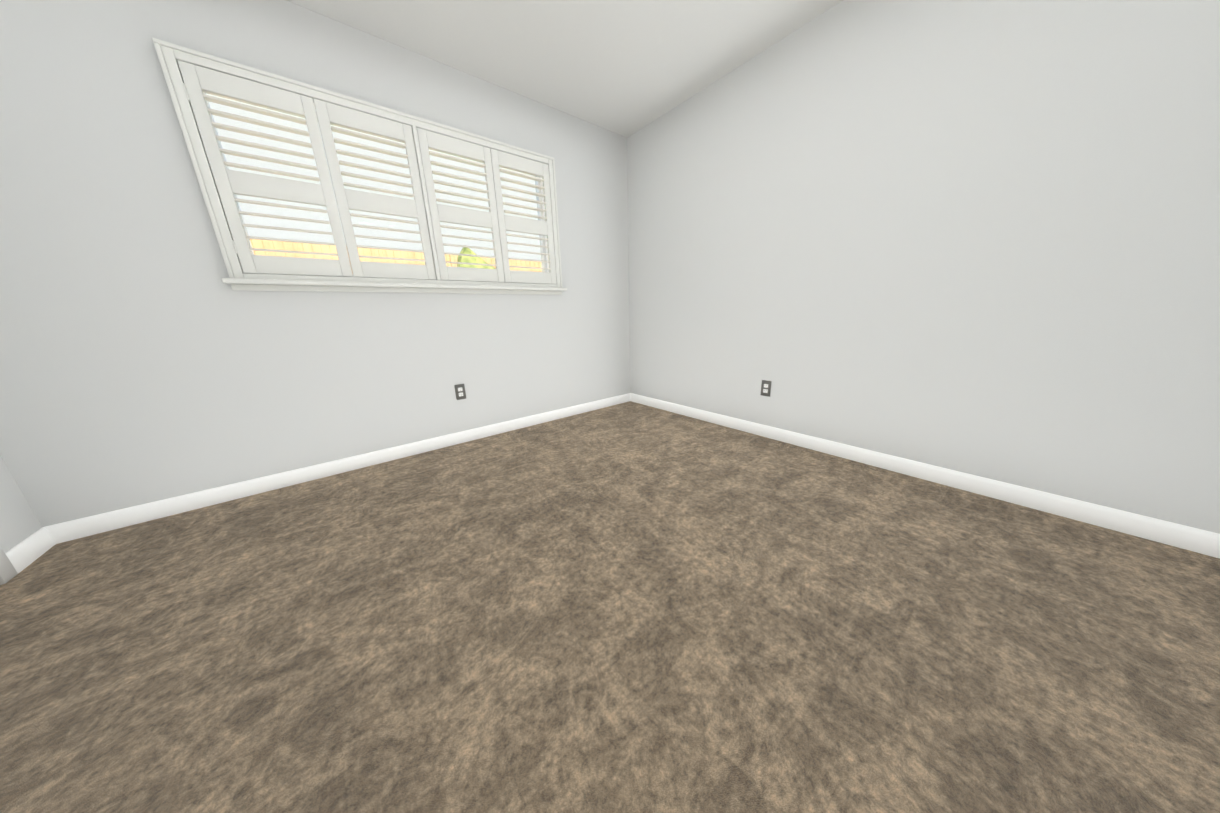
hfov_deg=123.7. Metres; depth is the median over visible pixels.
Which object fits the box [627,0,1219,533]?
wall
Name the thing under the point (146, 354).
wall
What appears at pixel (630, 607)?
floor
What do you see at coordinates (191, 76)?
window shutters
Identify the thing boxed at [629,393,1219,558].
baseboard
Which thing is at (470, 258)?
shrubs
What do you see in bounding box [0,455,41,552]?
wall
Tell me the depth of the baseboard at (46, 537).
1.88 m
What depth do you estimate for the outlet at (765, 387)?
2.38 m
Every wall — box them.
[0,0,630,526]
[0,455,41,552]
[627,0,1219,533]
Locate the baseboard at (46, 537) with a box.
[29,393,628,552]
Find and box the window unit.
[203,92,548,283]
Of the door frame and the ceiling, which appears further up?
the ceiling
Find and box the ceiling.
[286,0,842,137]
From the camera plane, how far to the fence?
4.68 m
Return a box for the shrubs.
[457,247,495,268]
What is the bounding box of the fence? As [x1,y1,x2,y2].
[250,239,541,273]
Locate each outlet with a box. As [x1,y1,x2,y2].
[454,384,465,399]
[760,380,771,396]
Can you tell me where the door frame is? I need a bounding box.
[0,546,17,584]
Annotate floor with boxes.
[0,401,1219,812]
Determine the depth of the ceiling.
1.88 m
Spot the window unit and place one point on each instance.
(543, 243)
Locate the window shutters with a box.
[152,38,566,294]
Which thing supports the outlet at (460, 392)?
attached to the wall at (146, 354)

